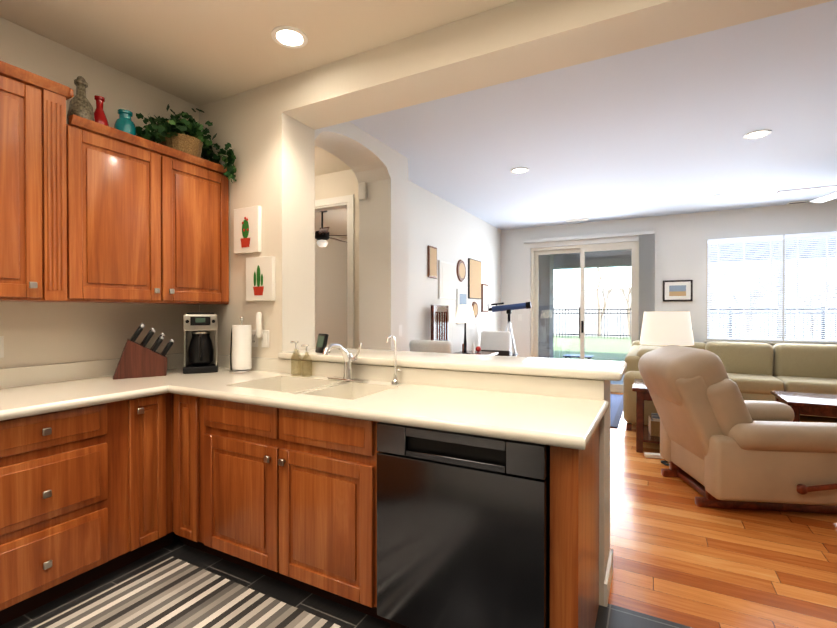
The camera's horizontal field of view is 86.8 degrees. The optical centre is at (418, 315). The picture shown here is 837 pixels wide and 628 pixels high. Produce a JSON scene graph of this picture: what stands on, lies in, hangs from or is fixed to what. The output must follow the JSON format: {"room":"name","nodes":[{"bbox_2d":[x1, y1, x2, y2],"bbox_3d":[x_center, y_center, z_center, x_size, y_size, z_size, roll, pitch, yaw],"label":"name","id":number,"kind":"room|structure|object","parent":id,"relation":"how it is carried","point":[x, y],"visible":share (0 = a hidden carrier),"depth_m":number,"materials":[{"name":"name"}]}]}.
{"room":"kitchen","nodes":[
{"label":"kitchen","id":0,"kind":"room"},
{"bbox_2d":[0,17,199,368],"bbox_3d":[-2.622,-0.106,1.388,0.120,2.780,4.810,0,0,28],"label":"wall","id":1,"kind":"structure","parent":0,"point":[38,333],"depth_m":2.56,"materials":[{"name":"beige paint"}]},
{"bbox_2d":[0,336,3,357],"bbox_3d":[-2.120,0.158,2.216,0.009,0.114,0.070,0,0,28],"label":"outlet","id":2,"kind":"object","parent":1,"relation":"attached to","point":[1,346],"visible":1,"depth_m":2.24,"materials":[{"name":"white plastic"}]},
{"bbox_2d":[0,61,91,302],"bbox_3d":[-2.004,-0.594,2.037,0.355,1.046,0.666,0,0,28],"label":"upper cabinet","id":3,"kind":"object","parent":1,"relation":"attached to","point":[46,161],"depth_m":2.10,"materials":[{"name":"brown wood"}]},
{"bbox_2d":[88,120,228,304],"bbox_3d":[-1.663,-0.540,2.681,0.355,0.929,0.997,0,0,28],"label":"upper cabinet","id":4,"kind":"object","parent":1,"relation":"attached to","point":[92,211],"depth_m":2.59,"materials":[{"name":"brown wood"}]},
{"bbox_2d":[119,109,135,135],"bbox_3d":[-1.706,-1.074,2.576,0.106,0.220,0.106,0,0,16],"label":"decorative bottle","id":5,"kind":"object","parent":4,"relation":"on","point":[125,123],"depth_m":2.55,"materials":[{"name":"teal"}]},
{"bbox_2d":[136,104,236,182],"bbox_3d":[-1.506,-1.139,2.855,0.425,0.524,0.510,0,0,28],"label":"potted plant","id":6,"kind":"object","parent":4,"relation":"on","point":[181,134],"visible":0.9,"depth_m":2.84,"materials":[{"name":"plant"}]},
{"bbox_2d":[199,79,314,358],"bbox_3d":[-1.158,-0.118,3.158,0.810,2.780,0.310,0,0,28],"label":"wall column","id":7,"kind":"structure","parent":0,"point":[267,139],"depth_m":2.95,"materials":[{"name":"beige paint"}]},
{"bbox_2d":[234,206,260,253],"bbox_3d":[-1.142,-0.567,2.950,0.230,0.300,0.036,0,0,28],"label":"framed picture","id":8,"kind":"object","parent":7,"relation":"attached to","point":[247,229],"visible":1,"depth_m":2.93,"materials":[{"name":"white fabric"}]},
{"bbox_2d":[252,330,257,346],"bbox_3d":[-1.114,0.153,2.955,0.116,0.114,0.009,0,0,28],"label":"outlet","id":9,"kind":"object","parent":7,"relation":"attached to","point":[254,341],"visible":0.42,"depth_m":2.94,"materials":[{"name":"white plastic"}]},
{"bbox_2d":[256,312,262,337],"bbox_3d":[-1.037,0.061,2.885,0.040,0.165,0.044,0,0,28],"label":"outlet","id":10,"kind":"object","parent":7,"relation":"attached to","point":[259,332],"visible":1,"depth_m":2.87,"materials":[{"name":"white plastic"}]},
{"bbox_2d":[246,256,274,300],"bbox_3d":[-1.036,-0.239,2.897,0.240,0.285,0.034,0,0,28],"label":"framed picture","id":11,"kind":"object","parent":7,"relation":"attached to","point":[260,278],"visible":1,"depth_m":2.88,"materials":[{"name":"white fabric"}]},
{"bbox_2d":[262,330,268,347],"bbox_3d":[-1.003,0.153,2.897,0.070,0.114,0.009,0,0,28],"label":"light switch","id":12,"kind":"object","parent":7,"relation":"attached to","point":[265,340],"visible":0.92,"depth_m":2.89,"materials":[{"name":"white plastic"}]},
{"bbox_2d":[315,236,346,348],"bbox_3d":[-2.525,-0.147,7.125,0.120,2.780,5.660,0,0,28],"label":"wall","id":13,"kind":"structure","parent":0,"point":[331,289],"depth_m":8.58,"materials":[{"name":"beige paint"}]},
{"bbox_2d":[315,169,358,348],"bbox_3d":[-1.729,-0.134,5.221,3.070,2.780,0.120,0,0,28],"label":"wall","id":14,"kind":"structure","parent":0,"point":[337,184],"depth_m":4.60,"materials":[{"name":"beige paint"}]},
{"bbox_2d":[315,194,353,348],"bbox_3d":[-1.074,0.004,4.866,0.980,2.510,0.135,0,0,28],"label":"door frame","id":15,"kind":"structure","parent":14,"relation":"attached to","point":[341,202],"depth_m":4.60,"materials":[{"name":"white wood"}]},
{"bbox_2d":[0,532,692,627],"bbox_3d":[0.185,1.326,-0.247,6.620,0.060,4.530,0,0,28],"label":"floor","id":16,"kind":"structure","parent":0,"point":[611,616],"depth_m":2.00,"materials":[{"name":"black tile"}]},
{"bbox_2d":[0,400,123,625],"bbox_3d":[-1.874,0.846,2.010,0.622,0.868,0.642,0,0,28],"label":"base cabinet","id":17,"kind":"object","parent":16,"relation":"on","point":[88,494],"depth_m":1.94,"materials":[{"name":"brown wood"}]},
{"bbox_2d":[124,393,179,565],"bbox_3d":[-1.658,0.843,2.417,0.622,0.868,0.279,0,0,28],"label":"base cabinet","id":18,"kind":"object","parent":16,"relation":"on","point":[151,423],"depth_m":2.29,"materials":[{"name":"brown wood"}]},
{"bbox_2d":[0,353,231,420],"bbox_3d":[-2.031,0.342,1.637,0.690,0.140,3.198,0,0,28],"label":"countertop","id":19,"kind":"structure","parent":18,"relation":"on","point":[25,391],"depth_m":2.26,"materials":[{"name":"beige stone"}]},
{"bbox_2d":[113,323,174,378],"bbox_3d":[-1.650,0.205,2.668,0.315,0.316,0.142,0,1,-34],"label":"knife block","id":20,"kind":"object","parent":19,"relation":"on","point":[137,360],"visible":1,"depth_m":2.60,"materials":[{"name":"brown wood"}]},
{"bbox_2d":[183,313,217,373],"bbox_3d":[-1.411,0.172,2.875,0.200,0.380,0.275,0,0,-24],"label":"coffee maker","id":21,"kind":"object","parent":19,"relation":"on","point":[200,342],"visible":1,"depth_m":2.81,"materials":[{"name":"black plastic"}]},
{"bbox_2d":[228,316,254,373],"bbox_3d":[-1.135,0.183,2.842,0.161,0.358,0.160,0,0,8],"label":"paper towel holder","id":22,"kind":"object","parent":19,"relation":"on","point":[241,344],"visible":1,"depth_m":2.80,"materials":[{"name":"white paper"}]},
{"bbox_2d":[168,357,608,449],"bbox_3d":[-0.229,0.440,2.115,2.049,0.310,0.668,0,0,28],"label":"countertop","id":23,"kind":"structure","parent":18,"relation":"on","point":[561,412],"depth_m":2.00,"materials":[{"name":"beige stone"}]},
{"bbox_2d":[290,341,311,376],"bbox_3d":[-0.709,0.260,2.668,0.146,0.208,0.062,0,0,20],"label":"soap bottles","id":24,"kind":"object","parent":23,"relation":"on","point":[296,342],"visible":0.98,"depth_m":2.67,"materials":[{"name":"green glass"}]},
{"bbox_2d":[322,343,368,382],"bbox_3d":[-0.436,0.256,2.398,0.250,0.219,0.242,0,0,28],"label":"faucet","id":25,"kind":"object","parent":23,"relation":"on","point":[348,367],"visible":1,"depth_m":2.45,"materials":[{"name":"silver metal"}]},
{"bbox_2d":[386,335,400,383],"bbox_3d":[-0.133,0.233,2.336,0.057,0.266,0.112,0,0,28],"label":"tap","id":26,"kind":"object","parent":23,"relation":"on","point":[395,381],"visible":0.98,"depth_m":2.36,"materials":[{"name":"silver metal"}]},
{"bbox_2d":[32,556,343,627],"bbox_3d":[-1.359,1.282,0.866,1.260,0.010,2.652,0,0,28],"label":"runner rug","id":27,"kind":"object","parent":16,"relation":"on","point":[172,592],"visible":1,"depth_m":1.92,"materials":[{"name":"multicoloured fabric"}]},
{"bbox_2d":[377,422,549,627],"bbox_3d":[0.260,0.849,1.846,0.648,0.865,0.595,0,0,28],"label":"dishwasher","id":28,"kind":"object","parent":16,"relation":"on","point":[463,530],"visible":0.83,"depth_m":1.57,"materials":[{"name":"black metal"}]},
{"bbox_2d":[315,121,407,350],"bbox_3d":[-0.568,-0.123,3.780,0.350,2.780,1.340,0,0,28],"label":"wall","id":29,"kind":"structure","parent":0,"point":[379,168],"depth_m":4.07,"materials":[{"name":"white paint"}]},
{"bbox_2d":[358,182,366,200],"bbox_3d":[-0.523,-1.155,4.125,0.080,0.160,0.033,0,0,28],"label":"thermostat","id":30,"kind":"object","parent":29,"relation":"attached to","point":[362,191],"visible":1,"depth_m":4.11,"materials":[{"name":"white plastic"}]},
{"bbox_2d":[399,325,401,336],"bbox_3d":[-0.173,0.144,4.161,0.009,0.114,0.070,0,0,28],"label":"light switch","id":31,"kind":"object","parent":29,"relation":"attached to","point":[400,330],"visible":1,"depth_m":4.16,"materials":[{"name":"white plastic"}]},
{"bbox_2d":[0,0,836,238],"bbox_3d":[0.423,-1.556,2.831,9.340,0.100,10.470,0,0,28],"label":"ceiling","id":32,"kind":"structure","parent":0,"point":[662,129],"depth_m":3.12,"materials":[{"name":"white paint"}]},
{"bbox_2d":[271,26,307,48],"bbox_3d":[-0.695,-1.498,2.388,0.190,0.008,0.190,0,0,28],"label":"recessed light","id":33,"kind":"object","parent":32,"relation":"in","point":[289,37],"visible":1,"depth_m":2.38,"materials":[{"name":"white"}]},
{"bbox_2d":[315,211,346,246],"bbox_3d":[-1.403,-1.262,6.472,1.208,0.540,1.195,0,0,28],"label":"ceiling fan","id":34,"kind":"object","parent":32,"relation":"hanging from","point":[322,235],"visible":0.69,"depth_m":6.38,"materials":[{"name":"black metal"}]},
{"bbox_2d":[510,167,528,173],"bbox_3d":[1.058,-1.515,4.629,0.190,0.008,0.190,0,0,28],"label":"recessed light","id":35,"kind":"object","parent":32,"relation":"in","point":[518,170],"visible":1,"depth_m":4.63,"materials":[{"name":"white"}]},
{"bbox_2d":[565,218,588,221],"bbox_3d":[2.550,-1.529,7.114,0.350,0.016,0.150,0,0,28],"label":"ceiling vent","id":36,"kind":"object","parent":32,"relation":"in","point":[582,219],"visible":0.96,"depth_m":7.09,"materials":[{"name":"white metal"}]},
{"bbox_2d":[743,129,771,138],"bbox_3d":[2.825,-1.508,3.692,0.190,0.008,0.190,0,0,28],"label":"recessed light","id":37,"kind":"object","parent":32,"relation":"in","point":[757,134],"visible":0.98,"depth_m":3.69,"materials":[{"name":"white"}]},
{"bbox_2d":[787,200,810,204],"bbox_3d":[5.173,-1.522,5.946,0.340,0.012,0.120,0,0,28],"label":"ceiling vent","id":38,"kind":"object","parent":32,"relation":"in","point":[799,202],"visible":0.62,"depth_m":5.95,"materials":[{"name":"white metal"}]},
{"bbox_2d":[775,185,836,202],"bbox_3d":[4.292,-1.306,4.320,1.266,0.420,1.331,0,0,28],"label":"room ceiling fan","id":39,"kind":"object","parent":32,"relation":"hanging from","point":[828,197],"visible":1,"depth_m":4.54,"materials":[{"name":"white metal"}]},
{"bbox_2d":[289,359,609,605],"bbox_3d":[0.044,0.776,2.528,1.910,1.000,0.310,0,0,28],"label":"wall","id":40,"kind":"structure","parent":0,"point":[604,488],"depth_m":1.97,"materials":[{"name":"beige paint"}]},
{"bbox_2d":[278,348,626,380],"bbox_3d":[0.093,0.255,2.541,1.978,0.038,0.475,0,0,28],"label":"bar","id":41,"kind":"object","parent":40,"relation":"on","point":[587,369],"visible":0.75,"depth_m":2.29,"materials":[{"name":"beige stone"}]},
{"bbox_2d":[315,334,329,352],"bbox_3d":[-0.600,0.175,2.779,0.061,0.120,0.090,0,1,-42],"label":"station","id":42,"kind":"object","parent":41,"relation":"on","point":[322,340],"visible":0.77,"depth_m":2.75,"materials":[{"name":"black plastic"}]},
{"bbox_2d":[604,549,612,606],"bbox_3d":[0.892,1.229,2.077,0.014,0.100,0.300,0,0,28],"label":"baseboard","id":43,"kind":"structure","parent":40,"relation":"attached to","point":[608,577],"depth_m":2.03,"materials":[{"name":"white wood"}]},
{"bbox_2d":[408,180,500,352],"bbox_3d":[0.494,-0.141,6.267,0.120,2.780,4.050,0,0,28],"label":"wall","id":44,"kind":"structure","parent":0,"point":[451,233],"depth_m":5.94,"materials":[{"name":"white paint"}]},
{"bbox_2d":[428,245,487,323],"bbox_3d":[0.638,-0.372,6.381,0.024,0.980,2.210,0,0,28],"label":"gallery","id":45,"kind":"object","parent":44,"relation":"attached to","point":[447,289],"visible":0.83,"depth_m":6.24,"materials":[{"name":"brown"}]},
{"bbox_2d":[282,0,833,129],"bbox_3d":[1.714,-1.392,1.628,5.690,0.210,0.310,0,0,28],"label":"header beam","id":46,"kind":"structure","parent":0,"point":[516,40],"depth_m":2.23,"materials":[{"name":"beige paint"}]},
{"bbox_2d":[501,200,836,356],"bbox_3d":[2.838,-0.149,7.402,9.100,2.780,0.150,0,0,28],"label":"wall","id":47,"kind":"structure","parent":0,"point":[680,246],"depth_m":6.75,"materials":[{"name":"white paint"}]},
{"bbox_2d":[531,241,638,392],"bbox_3d":[2.756,0.032,7.440,1.714,2.417,0.122,0,0,28],"label":"sliding glass door","id":48,"kind":"structure","parent":47,"relation":"in","point":[633,246],"depth_m":7.40,"materials":[{"name":"clear glass"}]},
{"bbox_2d":[524,230,654,339],"bbox_3d":[2.753,-0.089,7.314,2.033,2.460,0.083,0,0,28],"label":"blinds","id":49,"kind":"object","parent":48,"relation":"attached to","point":[646,271],"visible":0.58,"depth_m":6.88,"materials":[{"name":"white fabric"}]},
{"bbox_2d":[663,280,692,300],"bbox_3d":[3.931,-0.374,6.718,0.390,0.320,0.030,0,0,28],"label":"landscape picture","id":50,"kind":"object","parent":47,"relation":"attached to","point":[677,290],"visible":0.96,"depth_m":6.70,"materials":[{"name":"brown"}]},
{"bbox_2d":[704,235,836,344],"bbox_3d":[5.075,-0.358,6.176,1.854,1.519,0.140,0,0,28],"label":"window","id":51,"kind":"structure","parent":47,"relation":"in","point":[782,322],"depth_m":6.18,"materials":[{"name":"beige plastic"}]},
{"bbox_2d":[707,231,836,341],"bbox_3d":[5.042,-0.380,6.113,1.770,1.460,0.054,0,0,28],"label":"window blinds","id":52,"kind":"object","parent":51,"relation":"attached to","point":[825,274],"visible":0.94,"depth_m":6.16,"materials":[{"name":"white plastic"}]},
{"bbox_2d":[608,392,836,627],"bbox_3d":[1.458,1.289,4.935,9.220,0.060,5.820,0,0,28],"label":"floor","id":53,"kind":"structure","parent":0,"point":[680,556],"depth_m":2.35,"materials":[{"name":"brown wood"}]},
{"bbox_2d":[409,340,452,352],"bbox_3d":[0.249,0.758,4.849,0.490,1.002,0.637,0,0,28],"label":"dining chair","id":54,"kind":"object","parent":53,"relation":"on","point":[434,346],"visible":0.12,"depth_m":4.56,"materials":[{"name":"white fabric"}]},
{"bbox_2d":[431,305,448,340],"bbox_3d":[0.445,0.565,5.432,0.460,1.380,0.460,0,0,28],"label":"chair","id":55,"kind":"object","parent":53,"relation":"on","point":[439,322],"visible":0.42,"depth_m":5.51,"materials":[{"name":"brown wood"}]},
{"bbox_2d":[454,351,497,354],"bbox_3d":[0.727,0.881,5.987,0.500,0.740,0.740,0,0,28],"label":"dining table","id":56,"kind":"object","parent":53,"relation":"on","point":[484,353],"visible":0.15,"depth_m":6.09,"materials":[{"name":"brown wood"}]},
{"bbox_2d":[455,305,475,353],"bbox_3d":[0.610,0.187,5.783,0.280,0.650,0.280,0,0,28],"label":"light","id":57,"kind":"object","parent":56,"relation":"on","point":[465,314],"visible":0.88,"depth_m":5.70,"materials":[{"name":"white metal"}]},
{"bbox_2d":[480,331,510,355],"bbox_3d":[1.077,0.745,6.647,0.490,1.002,0.637,0,0,28],"label":"dining chair","id":58,"kind":"object","parent":53,"relation":"on","point":[499,342],"visible":0.33,"depth_m":6.80,"materials":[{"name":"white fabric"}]},
{"bbox_2d":[487,302,531,355],"bbox_3d":[1.426,0.516,6.994,0.697,1.460,0.556,0,0,28],"label":"telescope","id":59,"kind":"object","parent":53,"relation":"on","point":[509,308],"visible":0.52,"depth_m":6.97,"materials":[{"name":"blue metal"}]},
{"bbox_2d":[610,394,622,427],"bbox_3d":[2.306,1.243,6.109,0.940,0.012,2.150,0,0,28],"label":"living room rug","id":60,"kind":"object","parent":53,"relation":"on","point":[616,405],"visible":0.29,"depth_m":5.84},
{"bbox_2d":[632,378,659,452],"bbox_3d":[2.412,0.964,4.212,0.660,0.600,0.660,0,0,28],"label":"end table","id":61,"kind":"object","parent":53,"relation":"on","point":[639,387],"visible":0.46,"depth_m":4.08,"materials":[{"name":"brown wood"}]},
{"bbox_2d":[648,413,659,436],"bbox_3d":[2.408,1.050,4.249,0.340,0.186,0.240,0,0,23],"label":"basket","id":62,"kind":"object","parent":61,"relation":"on","point":[654,424],"visible":0.4,"depth_m":4.20,"materials":[{"name":"wicker"}]},
{"bbox_2d":[640,312,693,345],"bbox_3d":[2.363,0.312,4.222,0.456,0.702,0.456,0,0,28],"label":"table lamp","id":63,"kind":"object","parent":61,"relation":"on","point":[666,328],"visible":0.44,"depth_m":4.05,"materials":[{"name":"white fabric"}]},
{"bbox_2d":[644,452,668,465],"bbox_3d":[2.193,1.249,3.820,0.394,0.035,0.259,0,0,13],"label":"cables","id":64,"kind":"object","parent":53,"relation":"on","point":[652,455],"visible":0.29,"depth_m":3.92,"materials":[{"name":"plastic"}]},
{"bbox_2d":[623,340,836,430],"bbox_3d":[4.324,0.818,5.066,3.480,0.880,2.360,0,0,28],"label":"sectional sofa","id":65,"kind":"object","parent":53,"relation":"on","point":[757,371],"visible":0.44,"depth_m":5.57,"materials":[{"name":"fabric"}]},
{"bbox_2d":[638,345,836,513],"bbox_3d":[2.279,0.750,3.172,1.166,1.043,0.962,0,0,7],"label":"recliner","id":66,"kind":"object","parent":53,"relation":"on","point":[724,443],"visible":1,"depth_m":2.84,"materials":[{"name":"leather"}]},
{"bbox_2d":[771,390,836,421],"bbox_3d":[4.146,1.034,4.143,1.230,0.460,0.700,0,0,28],"label":"coffee table","id":67,"kind":"object","parent":53,"relation":"on","point":[814,404],"visible":0.71,"depth_m":4.12,"materials":[{"name":"brown wood"}]},
{"label":"outside","id":68,"kind":"structure","parent":0,"visible":0},
{"bbox_2d":[553,284,836,383],"bbox_3d":[96.497,-6.107,124.271,300.000,19.000,294.150,0,0,28],"label":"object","id":69,"kind":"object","parent":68,"point":[604,354],"depth_m":62.92,"materials":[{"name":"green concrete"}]},
{"bbox_2d":[563,354,592,359],"bbox_3d":[3.292,1.039,9.122,0.560,0.432,0.400,0,0,28],"label":"patio table","id":70,"kind":"object","parent":69,"relation":"on","point":[571,355],"depth_m":9.08,"materials":[{"name":"blue"}]},
{"bbox_2d":[538,236,835,357],"bbox_3d":[4.517,-0.156,8.329,12.000,2.820,3.040,0,0,28],"label":"patio cover","id":71,"kind":"object","parent":69,"relation":"on","point":[560,262],"depth_m":8.59,"materials":[{"name":"grey paint"}]},
{"bbox_2d":[553,307,835,338],"bbox_3d":[9.422,0.317,15.489,36.030,1.250,0.060,0,0,28],"label":"fence","id":72,"kind":"object","parent":69,"relation":"on","point":[595,313],"depth_m":16.48,"materials":[{"name":"black metal"}]},
{"bbox_2d":[553,259,836,336],"bbox_3d":[12.648,-1.135,20.494,20.905,4.980,8.465,0,0,28],"label":"trees","id":73,"kind":"object","parent":69,"relation":"on","point":[609,291],"depth_m":21.31,"materials":[{"name":"brown plant"}]}
]}

